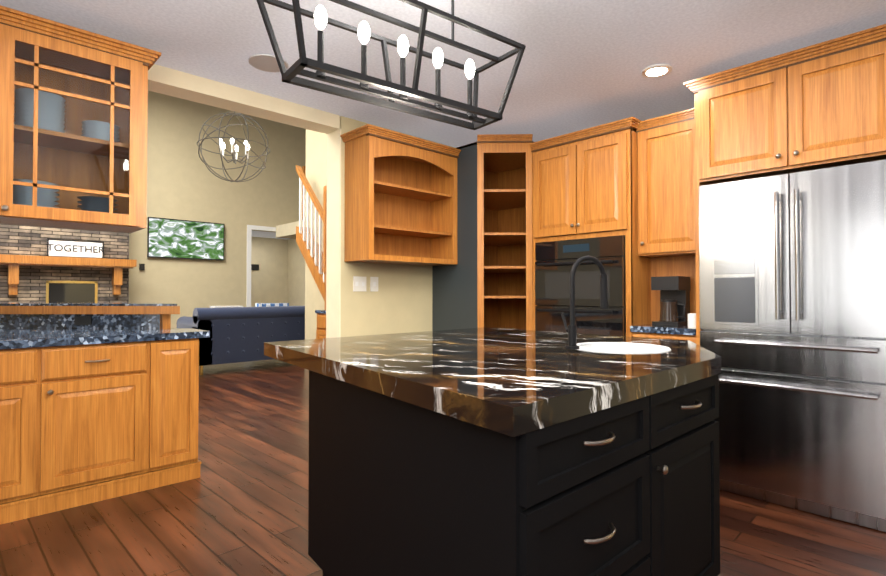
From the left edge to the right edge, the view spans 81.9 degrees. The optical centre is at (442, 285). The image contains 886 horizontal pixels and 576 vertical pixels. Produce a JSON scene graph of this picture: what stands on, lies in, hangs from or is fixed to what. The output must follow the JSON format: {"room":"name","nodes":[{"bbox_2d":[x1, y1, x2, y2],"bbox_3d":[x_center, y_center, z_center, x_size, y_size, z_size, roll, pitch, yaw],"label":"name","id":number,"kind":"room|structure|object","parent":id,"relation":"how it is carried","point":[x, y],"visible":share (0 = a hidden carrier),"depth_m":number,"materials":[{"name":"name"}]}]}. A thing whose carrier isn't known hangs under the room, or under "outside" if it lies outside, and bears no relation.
{"room":"kitchen","nodes":[
{"label":"kitchen","id":0,"kind":"room"},
{"bbox_2d":[129,91,305,327],"bbox_3d":[-6.146,-1.502,8.772,15.500,5.600,0.170,1,-1,-44],"label":"wall","id":1,"kind":"structure","parent":0,"point":[184,182],"depth_m":10.12,"materials":[{"name":"paint"}]},
{"bbox_2d":[139,264,144,269],"bbox_3d":[-5.475,-0.334,9.281,0.080,0.120,0.028,1,-1,-44],"label":"light switch","id":2,"kind":"object","parent":1,"relation":"attached to","point":[141,266],"visible":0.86,"depth_m":9.27,"materials":[{"name":"black plastic"}]},
{"bbox_2d":[147,217,224,260],"bbox_3d":[-4.899,-0.875,9.794,1.370,0.740,0.033,1,-1,-44],"label":"screen","id":3,"kind":"object","parent":1,"relation":"attached to","point":[178,239],"visible":0.96,"depth_m":9.74,"materials":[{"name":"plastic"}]},
{"bbox_2d":[197,112,269,181],"bbox_3d":[-2.476,-2.787,6.080,0.812,3.116,0.812,1,-1,-44],"label":"orb chandelier","id":4,"kind":"object","parent":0,"point":[234,147],"visible":1,"depth_m":6.04,"materials":[{"name":"silver metal"}]},
{"bbox_2d":[148,64,339,133],"bbox_3d":[-3.829,-1.274,1.070,8.248,0.100,0.180,1,-1,-44],"label":"beam","id":5,"kind":"structure","parent":0,"point":[177,83],"depth_m":3.35,"materials":[{"name":"beige paint"}]},
{"bbox_2d":[0,5,160,232],"bbox_3d":[-2.049,-0.763,2.370,1.239,0.920,0.365,1,-1,-44],"label":"upper cabinet","id":6,"kind":"object","parent":5,"relation":"attached to","point":[73,126],"visible":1,"depth_m":2.54,"materials":[{"name":"brown wood"}]},
{"bbox_2d":[251,230,304,306],"bbox_3d":[-4.329,-1.448,12.136,2.630,5.600,2.200,1,-1,-44],"label":"wall","id":7,"kind":"structure","parent":0,"point":[278,276],"depth_m":13.26,"materials":[{"name":"beige paint"}]},
{"bbox_2d":[251,264,258,269],"bbox_3d":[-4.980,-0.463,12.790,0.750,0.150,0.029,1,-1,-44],"label":"sign","id":8,"kind":"object","parent":7,"relation":"attached to","point":[254,266],"visible":0.36,"depth_m":12.96,"materials":[{"name":"black"}]},
{"bbox_2d":[305,129,326,339],"bbox_3d":[-0.796,-1.536,6.651,0.170,5.600,3.720,1,-1,-44],"label":"wall","id":9,"kind":"structure","parent":0,"point":[316,159],"depth_m":7.73,"materials":[{"name":"paint"}]},
{"bbox_2d":[296,165,325,309],"bbox_3d":[-1.793,-0.731,7.366,0.259,2.154,0.970,1,-1,-44],"label":"stair railing","id":10,"kind":"object","parent":9,"relation":"attached to","point":[310,247],"visible":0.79,"depth_m":7.35,"materials":[{"name":"brown wood"}]},
{"bbox_2d":[326,116,454,337],"bbox_3d":[-0.177,-0.019,4.523,1.832,2.500,0.188,1,-1,-44],"label":"wall","id":11,"kind":"structure","parent":0,"point":[399,300],"depth_m":3.96,"materials":[{"name":"beige paint"}]},
{"bbox_2d":[353,276,365,290],"bbox_3d":[-0.642,-0.011,3.948,0.120,0.115,0.011,1,-1,-44],"label":"switch plate","id":12,"kind":"object","parent":11,"relation":"attached to","point":[359,283],"depth_m":3.94,"materials":[{"name":"white plastic"}]},
{"bbox_2d":[370,277,377,290],"bbox_3d":[-0.543,-0.009,4.042,0.075,0.115,0.011,1,-1,-44],"label":"switch plate","id":13,"kind":"object","parent":11,"relation":"attached to","point":[373,280],"depth_m":4.04,"materials":[{"name":"white plastic"}]},
{"bbox_2d":[340,124,460,265],"bbox_3d":[-0.311,-0.652,4.029,0.939,0.950,0.354,1,-1,-44],"label":"upper cabinet","id":14,"kind":"object","parent":11,"relation":"attached to","point":[400,198],"visible":1,"depth_m":4.09,"materials":[{"name":"brown wood"}]},
{"bbox_2d":[0,359,885,575],"bbox_3d":[-1.450,1.279,3.789,15.500,0.120,19.500,1,-1,-44],"label":"floor","id":15,"kind":"structure","parent":0,"point":[239,507],"depth_m":2.56,"materials":[{"name":"brown wood"}]},
{"bbox_2d":[0,347,59,524],"bbox_3d":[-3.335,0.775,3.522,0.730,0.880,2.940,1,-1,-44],"label":"base cabinet","id":16,"kind":"object","parent":15,"relation":"on","point":[29,376],"depth_m":2.64,"materials":[{"name":"brown wood"}]},
{"bbox_2d":[0,224,136,302],"bbox_3d":[-6.085,-1.362,8.132,2.070,5.300,0.820,1,-1,-44],"label":"fireplace","id":17,"kind":"object","parent":15,"relation":"on","point":[31,271],"visible":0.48,"depth_m":8.09,"materials":[{"name":"brick"}]},
{"bbox_2d":[47,238,103,257],"bbox_3d":[-5.916,-0.586,8.234,0.763,0.289,0.026,1,-1,-44],"label":"sign","id":18,"kind":"object","parent":17,"relation":"attached to","point":[72,248],"visible":1,"depth_m":8.22,"materials":[{"name":"white wood"}]},
{"bbox_2d":[0,307,171,334],"bbox_3d":[-3.613,0.705,3.546,2.430,1.020,2.575,1,-1,-44],"label":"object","id":19,"kind":"object","parent":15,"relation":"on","point":[13,320],"depth_m":3.48,"materials":[{"name":"blue stone"}]},
{"bbox_2d":[60,339,163,509],"bbox_3d":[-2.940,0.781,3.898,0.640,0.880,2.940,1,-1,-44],"label":"base cabinet","id":20,"kind":"object","parent":15,"relation":"on","point":[99,401],"depth_m":2.88,"materials":[{"name":"brown wood"}]},
{"bbox_2d":[0,327,209,350],"bbox_3d":[-3.463,0.313,3.411,2.640,0.040,2.974,1,-1,-44],"label":"countertop","id":21,"kind":"structure","parent":20,"relation":"on","point":[70,338],"depth_m":2.90,"materials":[{"name":"blue stone"}]},
{"bbox_2d":[164,339,200,485],"bbox_3d":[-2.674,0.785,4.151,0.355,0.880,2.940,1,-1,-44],"label":"base cabinet","id":22,"kind":"object","parent":15,"relation":"on","point":[181,356],"depth_m":3.14,"materials":[{"name":"brown wood"}]},
{"bbox_2d":[176,303,304,374],"bbox_3d":[-2.971,0.790,8.240,2.190,1.000,0.965,1,-1,-44],"label":"sofa","id":23,"kind":"object","parent":15,"relation":"on","point":[240,334],"visible":0.69,"depth_m":7.61,"materials":[{"name":"blue fabric"}]},
{"bbox_2d":[315,186,326,338],"bbox_3d":[-1.193,-0.037,6.573,0.460,2.600,0.970,1,-1,-44],"label":"hutch","id":24,"kind":"object","parent":15,"relation":"on","point":[321,326],"visible":0.12,"depth_m":6.78,"materials":[{"name":"brown wood"}]},
{"bbox_2d":[308,367,720,575],"bbox_3d":[0.414,0.763,2.130,1.787,0.860,1.246,1,-1,-44],"label":"kitchen island","id":25,"kind":"object","parent":15,"relation":"on","point":[484,451],"depth_m":1.45,"materials":[{"name":"black wood"}]},
{"bbox_2d":[264,327,720,438],"bbox_3d":[0.221,0.307,2.335,1.853,0.062,1.733,1,-1,-44],"label":"island countertop","id":26,"kind":"structure","parent":25,"relation":"on","point":[497,381],"depth_m":1.66,"materials":[{"name":"brown stone"}]},
{"bbox_2d":[561,255,608,348],"bbox_3d":[0.601,0.070,2.200,0.207,0.395,0.146,1,-1,-44],"label":"faucet","id":27,"kind":"object","parent":26,"relation":"on","point":[571,329],"visible":1,"depth_m":2.15,"materials":[{"name":"black metal"}]},
{"bbox_2d":[552,339,687,354],"bbox_3d":[0.780,0.383,2.250,0.416,0.228,0.416,1,-1,-44],"label":"sink","id":28,"kind":"object","parent":26,"relation":"in","point":[625,346],"depth_m":2.39,"materials":[{"name":"white ceramic"}]},
{"bbox_2d":[432,24,885,345],"bbox_3d":[1.288,-0.006,3.643,0.910,2.445,3.103,1,-1,-44],"label":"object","id":29,"kind":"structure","parent":15,"relation":"on","point":[636,182],"depth_m":3.48,"materials":[{"name":"brown wood"}]},
{"bbox_2d":[535,235,625,335],"bbox_3d":[1.150,0.222,3.912,0.586,1.117,0.728,1,-1,-44],"label":"oven","id":30,"kind":"object","parent":29,"relation":"in","point":[555,262],"visible":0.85,"depth_m":3.71,"materials":[{"name":"black glass"}]},
{"bbox_2d":[651,276,690,326],"bbox_3d":[1.542,0.108,3.433,0.200,0.330,0.196,1,-1,-44],"label":"coffee maker","id":31,"kind":"object","parent":29,"relation":"on","point":[674,301],"visible":1,"depth_m":3.39,"materials":[{"name":"black plastic"}]},
{"bbox_2d":[688,313,695,327],"bbox_3d":[1.610,0.226,3.273,0.076,0.089,0.076,1,-1,-44],"label":"mug","id":32,"kind":"object","parent":29,"relation":"on","point":[691,320],"visible":0.56,"depth_m":3.25,"materials":[{"name":"white ceramic"}]},
{"bbox_2d":[699,159,885,531],"bbox_3d":[2.070,0.303,2.922,0.744,1.795,0.916,1,-1,-44],"label":"refrigerator","id":33,"kind":"object","parent":15,"relation":"on","point":[792,281],"visible":0.88,"depth_m":2.67,"materials":[{"name":"silver metal"}]},
{"bbox_2d":[0,0,885,147],"bbox_3d":[0.101,-1.427,-1.608,10.250,0.120,9.480,1,-1,-44],"label":"ceiling","id":34,"kind":"structure","parent":0,"point":[583,64],"depth_m":2.74,"materials":[{"name":"paint"}]},
{"bbox_2d":[249,54,287,71],"bbox_3d":[-1.012,-1.289,2.963,0.220,0.009,0.220,1,-1,-44],"label":"ceiling speaker","id":35,"kind":"object","parent":34,"relation":"attached to","point":[266,62],"visible":0.77,"depth_m":2.94,"materials":[{"name":"grey plastic"}]},
{"bbox_2d":[257,0,525,129],"bbox_3d":[-0.155,-1.008,1.979,1.030,0.601,0.320,1,-1,-37],"label":"pendant lantern","id":36,"kind":"object","parent":34,"relation":"hanging from","point":[322,68],"visible":1,"depth_m":1.94,"materials":[{"name":"black metal"}]},
{"bbox_2d":[314,5,326,29],"bbox_3d":[-0.426,-0.931,1.775,0.044,0.084,0.042,1,-1,-44],"label":"bulb","id":37,"kind":"object","parent":36,"relation":"in","point":[320,17],"depth_m":1.76,"materials":[{"name":"white glass"}]},
{"bbox_2d":[358,21,369,43],"bbox_3d":[-0.290,-0.929,1.876,0.044,0.084,0.042,1,-1,-44],"label":"bulb","id":38,"kind":"object","parent":36,"relation":"in","point":[363,30],"depth_m":1.86,"materials":[{"name":"white glass"}]},
{"bbox_2d":[397,35,408,56],"bbox_3d":[-0.155,-0.928,1.978,0.044,0.084,0.042,1,-1,-44],"label":"bulb","id":39,"kind":"object","parent":36,"relation":"in","point":[402,45],"depth_m":1.96,"materials":[{"name":"white glass"}]},
{"bbox_2d":[433,48,442,67],"bbox_3d":[-0.020,-0.926,2.080,0.044,0.084,0.042,1,-1,-44],"label":"bulb","id":40,"kind":"object","parent":36,"relation":"in","point":[437,55],"depth_m":2.06,"materials":[{"name":"white glass"}]},
{"bbox_2d":[465,59,474,78],"bbox_3d":[0.115,-0.924,2.181,0.044,0.084,0.042,1,-1,-44],"label":"bulb","id":41,"kind":"object","parent":36,"relation":"in","point":[469,66],"depth_m":2.17,"materials":[{"name":"white glass"}]},
{"bbox_2d":[642,64,671,77],"bbox_3d":[1.282,-1.285,3.061,0.170,0.013,0.170,1,-1,-44],"label":"recessed light","id":42,"kind":"object","parent":34,"relation":"in","point":[655,70],"visible":0.94,"depth_m":3.04,"materials":[{"name":"white"}]}
]}

